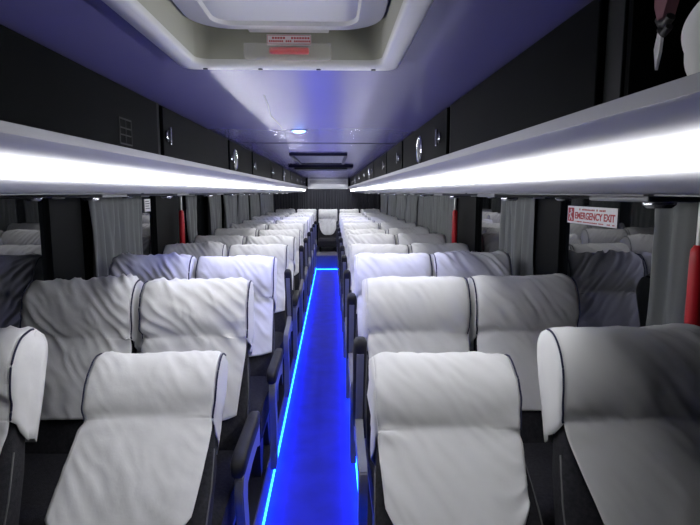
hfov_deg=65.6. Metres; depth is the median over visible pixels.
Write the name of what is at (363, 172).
locker
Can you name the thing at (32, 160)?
light strip
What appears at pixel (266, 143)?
trim
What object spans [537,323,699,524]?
passenger seat
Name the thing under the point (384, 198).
window curtain
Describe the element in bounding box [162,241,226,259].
passenger seat
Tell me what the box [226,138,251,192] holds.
locker
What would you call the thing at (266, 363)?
passenger seat
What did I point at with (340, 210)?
passenger seat
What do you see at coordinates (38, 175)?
diffuser
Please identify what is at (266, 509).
light strip
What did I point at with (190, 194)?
vent panel
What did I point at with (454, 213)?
post
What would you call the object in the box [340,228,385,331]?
passenger seat
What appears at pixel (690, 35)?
folded cloth
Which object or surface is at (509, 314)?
passenger seat
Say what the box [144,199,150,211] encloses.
notice
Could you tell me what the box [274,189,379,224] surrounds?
curtain
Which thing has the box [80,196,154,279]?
window
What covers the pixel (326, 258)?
floor
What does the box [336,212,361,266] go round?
passenger seat
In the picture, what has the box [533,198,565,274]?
trim
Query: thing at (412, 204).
window curtain
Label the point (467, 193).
shelf
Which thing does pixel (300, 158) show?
ceiling vent
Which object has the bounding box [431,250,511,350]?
passenger seat
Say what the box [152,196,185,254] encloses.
trim
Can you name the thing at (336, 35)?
roof hatch
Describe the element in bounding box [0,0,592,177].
ceiling
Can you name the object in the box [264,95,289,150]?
cable
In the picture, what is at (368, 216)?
passenger seat
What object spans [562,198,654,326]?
window
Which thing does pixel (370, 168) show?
locker
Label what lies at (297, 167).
console
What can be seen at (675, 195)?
shelf
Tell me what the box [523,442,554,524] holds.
seat cushion
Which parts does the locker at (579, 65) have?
door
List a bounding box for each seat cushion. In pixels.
[19,453,67,524]
[211,450,235,524]
[250,376,268,442]
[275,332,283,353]
[318,238,336,246]
[367,448,374,514]
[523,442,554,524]
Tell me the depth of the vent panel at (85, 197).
1.63 m
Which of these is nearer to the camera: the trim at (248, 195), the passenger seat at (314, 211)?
the trim at (248, 195)
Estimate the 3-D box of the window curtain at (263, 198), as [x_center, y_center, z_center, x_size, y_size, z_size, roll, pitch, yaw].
[-1.621,-0.973,10.213,0.077,0.640,1.001,0,7,-2]
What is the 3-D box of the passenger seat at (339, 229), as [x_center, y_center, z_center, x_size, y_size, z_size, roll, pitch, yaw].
[0.054,-0.158,7.684,0.476,0.935,0.893,0,7,-2]
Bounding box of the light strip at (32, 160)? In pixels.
[0,120,307,193]
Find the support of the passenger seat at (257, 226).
on the floor at (255, 484)
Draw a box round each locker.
[0,24,158,194]
[143,101,227,193]
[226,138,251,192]
[244,151,270,192]
[265,161,281,192]
[277,167,289,192]
[290,171,295,183]
[296,174,299,184]
[357,171,360,183]
[361,167,370,192]
[366,162,379,192]
[374,152,394,192]
[387,141,404,192]
[403,105,465,193]
[450,0,648,195]
[623,0,699,196]
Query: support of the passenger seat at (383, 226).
on the floor at (370, 515)
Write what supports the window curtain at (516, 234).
hanging from the rail
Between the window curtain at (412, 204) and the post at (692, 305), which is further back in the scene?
the window curtain at (412, 204)
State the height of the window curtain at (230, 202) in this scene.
0.640 m
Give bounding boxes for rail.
[545,197,588,198]
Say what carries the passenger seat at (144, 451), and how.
on the floor at (255, 484)
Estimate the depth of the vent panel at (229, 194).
4.08 m
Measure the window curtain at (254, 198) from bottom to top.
0.640 m
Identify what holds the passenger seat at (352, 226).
on the floor at (370, 515)
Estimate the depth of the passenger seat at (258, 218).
7.87 m
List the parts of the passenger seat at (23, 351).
backrest, seat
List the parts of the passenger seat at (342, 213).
seat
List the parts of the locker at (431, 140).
door, lever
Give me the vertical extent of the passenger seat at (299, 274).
0.934 m
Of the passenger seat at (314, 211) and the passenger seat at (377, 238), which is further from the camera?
the passenger seat at (314, 211)
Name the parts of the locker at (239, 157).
door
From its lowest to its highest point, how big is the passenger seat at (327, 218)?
0.970 m
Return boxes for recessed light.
[290,129,307,132]
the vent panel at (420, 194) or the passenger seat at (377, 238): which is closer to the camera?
the vent panel at (420, 194)
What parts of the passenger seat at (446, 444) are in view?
backrest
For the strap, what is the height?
0.140 m
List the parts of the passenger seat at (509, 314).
backrest, seat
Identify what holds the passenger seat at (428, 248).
on the floor at (370, 515)
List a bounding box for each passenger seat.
[0,325,47,524]
[19,273,144,524]
[45,350,227,524]
[109,252,196,282]
[138,277,259,524]
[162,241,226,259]
[194,235,245,256]
[195,255,282,476]
[214,228,257,240]
[228,244,292,402]
[230,223,267,230]
[242,220,274,229]
[246,234,299,363]
[252,216,280,223]
[258,229,304,336]
[261,215,285,219]
[266,212,289,216]
[268,223,308,315]
[276,208,295,214]
[276,219,311,298]
[282,217,313,286]
[287,213,315,274]
[291,212,316,266]
[297,209,316,220]
[318,209,337,250]
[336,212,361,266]
[337,215,364,259]
[337,217,368,284]
[338,219,372,295]
[339,209,358,212]
[339,223,378,310]
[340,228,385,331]
[341,233,395,357]
[343,243,408,398]
[347,253,432,463]
[352,276,470,524]
[360,209,379,214]
[363,212,385,216]
[366,215,390,217]
[367,351,542,524]
[369,216,397,221]
[373,220,405,223]
[379,222,415,233]
[387,226,429,239]
[396,233,445,246]
[409,243,469,260]
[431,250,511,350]
[467,273,580,524]
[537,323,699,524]
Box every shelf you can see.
[0,193,140,194]
[144,193,174,193]
[467,193,643,195]
[654,194,699,196]
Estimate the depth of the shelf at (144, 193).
2.00 m
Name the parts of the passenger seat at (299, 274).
seat, backrest, armrest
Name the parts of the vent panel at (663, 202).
panel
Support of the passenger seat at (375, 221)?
on the floor at (370, 515)
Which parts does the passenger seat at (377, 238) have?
armrest, seat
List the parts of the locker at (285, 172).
door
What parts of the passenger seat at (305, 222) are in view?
seat, armrest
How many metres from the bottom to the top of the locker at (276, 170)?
0.302 m
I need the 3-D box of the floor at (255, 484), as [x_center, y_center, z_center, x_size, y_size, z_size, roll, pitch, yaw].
[-0.968,0.817,4.695,1.004,0.230,11.560,0,7,-2]
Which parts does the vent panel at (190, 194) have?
panel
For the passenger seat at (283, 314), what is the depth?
3.69 m
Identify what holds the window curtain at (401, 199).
hanging from the rail
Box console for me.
[288,164,352,170]
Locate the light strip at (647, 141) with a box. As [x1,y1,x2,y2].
[348,72,699,194]
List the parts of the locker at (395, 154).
door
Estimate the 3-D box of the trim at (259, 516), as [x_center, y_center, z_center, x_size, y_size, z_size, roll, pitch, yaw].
[-0.465,0.792,4.707,0.005,0.176,11.558,0,7,-2]
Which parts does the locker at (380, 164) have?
door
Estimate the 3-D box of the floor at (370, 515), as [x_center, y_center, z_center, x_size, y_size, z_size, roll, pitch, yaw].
[0.465,0.811,4.742,0.968,0.230,11.560,0,7,-2]
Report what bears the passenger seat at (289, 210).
on the floor at (326, 258)
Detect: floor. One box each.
[248,287,307,524]
[265,269,357,524]
[316,246,337,269]
[367,483,372,524]
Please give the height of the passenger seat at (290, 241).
0.940 m
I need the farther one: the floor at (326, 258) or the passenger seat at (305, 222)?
the floor at (326, 258)
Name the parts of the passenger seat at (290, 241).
seat, armrest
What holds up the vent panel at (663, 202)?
attached to the locker at (579, 65)
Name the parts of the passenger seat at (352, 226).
armrest, seat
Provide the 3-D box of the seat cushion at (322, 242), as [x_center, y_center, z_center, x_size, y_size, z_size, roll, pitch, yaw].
[-0.456,-0.434,11.254,0.410,0.164,0.490,0,7,-2]
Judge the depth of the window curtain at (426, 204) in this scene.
6.03 m
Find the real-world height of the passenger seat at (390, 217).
0.946 m
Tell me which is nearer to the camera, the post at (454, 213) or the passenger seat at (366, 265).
the passenger seat at (366, 265)
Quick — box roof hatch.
[102,0,432,70]
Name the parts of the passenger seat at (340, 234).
seat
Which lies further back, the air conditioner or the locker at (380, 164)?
the air conditioner
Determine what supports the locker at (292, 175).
attached to the wall
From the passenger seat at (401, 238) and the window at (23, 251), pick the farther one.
the passenger seat at (401, 238)
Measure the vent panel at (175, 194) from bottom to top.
0.022 m
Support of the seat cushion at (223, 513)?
on the passenger seat at (199, 314)
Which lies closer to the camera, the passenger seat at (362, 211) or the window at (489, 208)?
the window at (489, 208)
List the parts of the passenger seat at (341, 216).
seat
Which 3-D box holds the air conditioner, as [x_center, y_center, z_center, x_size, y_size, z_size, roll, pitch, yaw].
[-0.487,-1.742,12.026,0.880,0.228,0.200,0,7,-2]
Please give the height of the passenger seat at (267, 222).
0.941 m
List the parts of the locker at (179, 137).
lever, door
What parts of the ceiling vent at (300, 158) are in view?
louvre panel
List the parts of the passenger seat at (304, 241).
seat, armrest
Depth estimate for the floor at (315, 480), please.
3.36 m
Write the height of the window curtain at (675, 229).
0.640 m
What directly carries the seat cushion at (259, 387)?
on the passenger seat at (266, 363)
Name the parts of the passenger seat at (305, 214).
seat, armrest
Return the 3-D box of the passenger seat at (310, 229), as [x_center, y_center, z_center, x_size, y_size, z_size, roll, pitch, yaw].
[-0.747,-0.159,7.661,0.477,0.942,0.896,0,7,-2]
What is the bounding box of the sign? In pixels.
[567,206,617,227]
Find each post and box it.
[179,197,184,242]
[452,198,457,242]
[684,202,699,325]
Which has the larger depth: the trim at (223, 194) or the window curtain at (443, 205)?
the trim at (223, 194)
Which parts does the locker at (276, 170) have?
door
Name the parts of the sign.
symbol panel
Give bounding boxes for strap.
[654,0,678,69]
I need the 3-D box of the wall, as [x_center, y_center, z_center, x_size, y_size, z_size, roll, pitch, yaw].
[-0.515,-0.991,12.290,2.620,1.860,0.050,0,7,-2]
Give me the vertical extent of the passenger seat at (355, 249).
0.941 m
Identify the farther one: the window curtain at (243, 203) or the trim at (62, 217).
the window curtain at (243, 203)
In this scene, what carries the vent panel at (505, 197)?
attached to the locker at (579, 65)
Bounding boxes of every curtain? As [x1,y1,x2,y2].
[88,197,142,276]
[185,195,197,242]
[208,195,221,234]
[223,194,237,228]
[237,194,248,223]
[250,194,259,219]
[260,194,267,215]
[267,193,273,212]
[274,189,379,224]
[380,194,387,214]
[388,194,396,216]
[396,194,405,220]
[406,195,418,225]
[418,195,434,233]
[433,195,453,242]
[499,197,534,275]
[646,202,698,325]
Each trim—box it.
[43,198,84,279]
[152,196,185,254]
[221,194,223,227]
[248,195,249,219]
[253,267,315,524]
[266,143,395,143]
[456,196,479,251]
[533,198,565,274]
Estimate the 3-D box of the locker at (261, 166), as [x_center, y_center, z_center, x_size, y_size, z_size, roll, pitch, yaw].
[-1.087,-0.730,4.499,0.762,0.302,1.218,0,7,-2]
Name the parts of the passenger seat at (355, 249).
armrest, seat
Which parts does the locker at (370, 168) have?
door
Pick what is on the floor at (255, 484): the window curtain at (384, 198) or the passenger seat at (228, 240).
the passenger seat at (228, 240)
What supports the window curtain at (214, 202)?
hanging from the rail
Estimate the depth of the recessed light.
2.63 m
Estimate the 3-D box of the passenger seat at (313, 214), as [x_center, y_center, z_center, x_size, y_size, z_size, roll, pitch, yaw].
[-0.803,-0.386,9.364,0.476,0.953,0.873,0,7,-2]
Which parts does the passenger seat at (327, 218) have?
backrest, seat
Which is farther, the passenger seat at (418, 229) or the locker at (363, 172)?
the locker at (363, 172)
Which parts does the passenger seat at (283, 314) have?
seat, backrest, armrest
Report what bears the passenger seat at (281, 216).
on the floor at (255, 484)
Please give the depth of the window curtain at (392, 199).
9.39 m
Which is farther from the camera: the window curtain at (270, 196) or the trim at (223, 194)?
the window curtain at (270, 196)
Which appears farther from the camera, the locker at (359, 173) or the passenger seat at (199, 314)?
the locker at (359, 173)
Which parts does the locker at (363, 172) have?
door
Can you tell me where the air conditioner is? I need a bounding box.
[308,179,347,188]
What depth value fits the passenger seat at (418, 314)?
2.09 m
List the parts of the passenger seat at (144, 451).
backrest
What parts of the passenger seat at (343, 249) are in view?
armrest, seat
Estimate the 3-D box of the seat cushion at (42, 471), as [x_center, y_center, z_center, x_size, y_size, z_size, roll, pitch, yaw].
[-1.009,0.772,1.736,0.410,0.164,0.490,0,7,-2]
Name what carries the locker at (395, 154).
attached to the wall
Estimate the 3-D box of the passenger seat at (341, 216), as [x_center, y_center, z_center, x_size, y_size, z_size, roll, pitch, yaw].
[0.026,-0.269,8.530,0.476,0.938,0.891,0,7,-2]
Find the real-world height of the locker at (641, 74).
0.302 m
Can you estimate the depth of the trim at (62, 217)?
2.67 m
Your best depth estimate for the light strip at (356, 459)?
2.81 m
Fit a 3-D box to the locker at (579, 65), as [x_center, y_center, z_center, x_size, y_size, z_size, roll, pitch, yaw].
[0.704,-0.317,1.313,0.700,0.302,1.078,0,7,-2]
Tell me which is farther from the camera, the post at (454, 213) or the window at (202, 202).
the window at (202, 202)
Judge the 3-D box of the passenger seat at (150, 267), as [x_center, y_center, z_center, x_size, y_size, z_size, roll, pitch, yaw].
[-1.029,0.470,2.662,0.423,0.983,0.804,0,7,-2]
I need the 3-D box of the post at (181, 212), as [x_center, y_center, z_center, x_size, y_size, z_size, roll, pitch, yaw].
[-1.411,-0.239,4.563,0.044,0.660,0.044,0,7,-2]
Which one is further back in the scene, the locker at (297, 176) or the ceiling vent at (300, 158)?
the locker at (297, 176)
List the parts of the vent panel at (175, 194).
panel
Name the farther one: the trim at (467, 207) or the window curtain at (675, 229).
the trim at (467, 207)
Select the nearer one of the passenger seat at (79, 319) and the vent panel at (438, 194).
the passenger seat at (79, 319)
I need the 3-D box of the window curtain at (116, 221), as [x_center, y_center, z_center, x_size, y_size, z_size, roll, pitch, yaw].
[-1.393,-0.073,3.284,0.079,0.640,0.783,0,7,-2]
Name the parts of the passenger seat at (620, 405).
backrest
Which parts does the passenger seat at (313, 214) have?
seat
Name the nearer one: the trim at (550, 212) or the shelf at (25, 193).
the shelf at (25, 193)
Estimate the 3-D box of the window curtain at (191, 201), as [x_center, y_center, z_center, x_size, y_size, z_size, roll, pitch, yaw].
[-1.447,-0.295,4.989,0.074,0.640,0.343,0,7,-2]
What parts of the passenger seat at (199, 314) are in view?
seat, backrest, armrest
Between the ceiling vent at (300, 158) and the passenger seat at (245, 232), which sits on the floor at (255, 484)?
the passenger seat at (245, 232)
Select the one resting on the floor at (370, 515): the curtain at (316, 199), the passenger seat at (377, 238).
the passenger seat at (377, 238)
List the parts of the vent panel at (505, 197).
panel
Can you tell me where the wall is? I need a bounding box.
[273,178,380,245]
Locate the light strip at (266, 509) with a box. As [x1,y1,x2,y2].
[262,271,315,524]
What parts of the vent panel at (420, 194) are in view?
panel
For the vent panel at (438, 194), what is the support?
attached to the locker at (431, 140)
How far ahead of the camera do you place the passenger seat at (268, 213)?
9.53 m
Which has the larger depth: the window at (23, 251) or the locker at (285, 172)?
the locker at (285, 172)
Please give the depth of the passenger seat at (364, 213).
9.63 m
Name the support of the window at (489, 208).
in the wall
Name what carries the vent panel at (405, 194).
attached to the locker at (380, 164)
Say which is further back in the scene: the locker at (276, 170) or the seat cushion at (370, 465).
the locker at (276, 170)
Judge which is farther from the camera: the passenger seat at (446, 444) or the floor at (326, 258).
the floor at (326, 258)
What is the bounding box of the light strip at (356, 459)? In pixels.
[355,459,357,487]
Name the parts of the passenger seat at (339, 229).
seat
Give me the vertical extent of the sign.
0.078 m
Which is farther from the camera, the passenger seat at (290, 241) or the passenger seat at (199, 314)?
the passenger seat at (290, 241)
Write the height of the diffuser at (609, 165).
0.017 m
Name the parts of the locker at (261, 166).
door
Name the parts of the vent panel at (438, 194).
panel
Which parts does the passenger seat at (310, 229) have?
seat, armrest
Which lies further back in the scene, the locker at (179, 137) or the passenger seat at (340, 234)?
the passenger seat at (340, 234)
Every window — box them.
[0,199,48,327]
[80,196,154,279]
[184,195,221,242]
[478,197,535,259]
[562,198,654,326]
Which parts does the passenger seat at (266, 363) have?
seat, backrest, armrest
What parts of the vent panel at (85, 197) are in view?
panel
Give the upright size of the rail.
0.016 m
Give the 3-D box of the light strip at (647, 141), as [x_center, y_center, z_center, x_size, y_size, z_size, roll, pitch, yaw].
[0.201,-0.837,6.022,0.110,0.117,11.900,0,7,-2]
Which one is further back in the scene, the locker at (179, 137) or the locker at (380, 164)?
the locker at (380, 164)
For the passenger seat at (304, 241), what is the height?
0.945 m
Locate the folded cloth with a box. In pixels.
[681,1,699,75]
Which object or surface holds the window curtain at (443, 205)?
hanging from the rail
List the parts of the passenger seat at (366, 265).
armrest, seat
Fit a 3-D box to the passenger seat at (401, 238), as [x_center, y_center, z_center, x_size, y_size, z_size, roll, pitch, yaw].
[0.616,0.260,4.397,0.421,0.951,0.851,0,7,-2]
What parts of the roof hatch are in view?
lid, handle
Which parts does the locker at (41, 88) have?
label plate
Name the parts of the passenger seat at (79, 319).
backrest, seat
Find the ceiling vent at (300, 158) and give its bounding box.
[289,153,346,164]
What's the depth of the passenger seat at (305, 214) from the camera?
8.56 m
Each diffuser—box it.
[0,166,304,190]
[351,151,699,190]
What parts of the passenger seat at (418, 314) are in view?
armrest, backrest, seat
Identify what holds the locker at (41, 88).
attached to the wall
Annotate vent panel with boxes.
[0,194,126,200]
[122,193,188,197]
[174,193,222,196]
[223,193,243,195]
[395,193,432,195]
[410,193,433,196]
[434,193,496,197]
[477,194,590,200]
[589,195,699,208]
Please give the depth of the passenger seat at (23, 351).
1.35 m
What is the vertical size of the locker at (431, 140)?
0.302 m

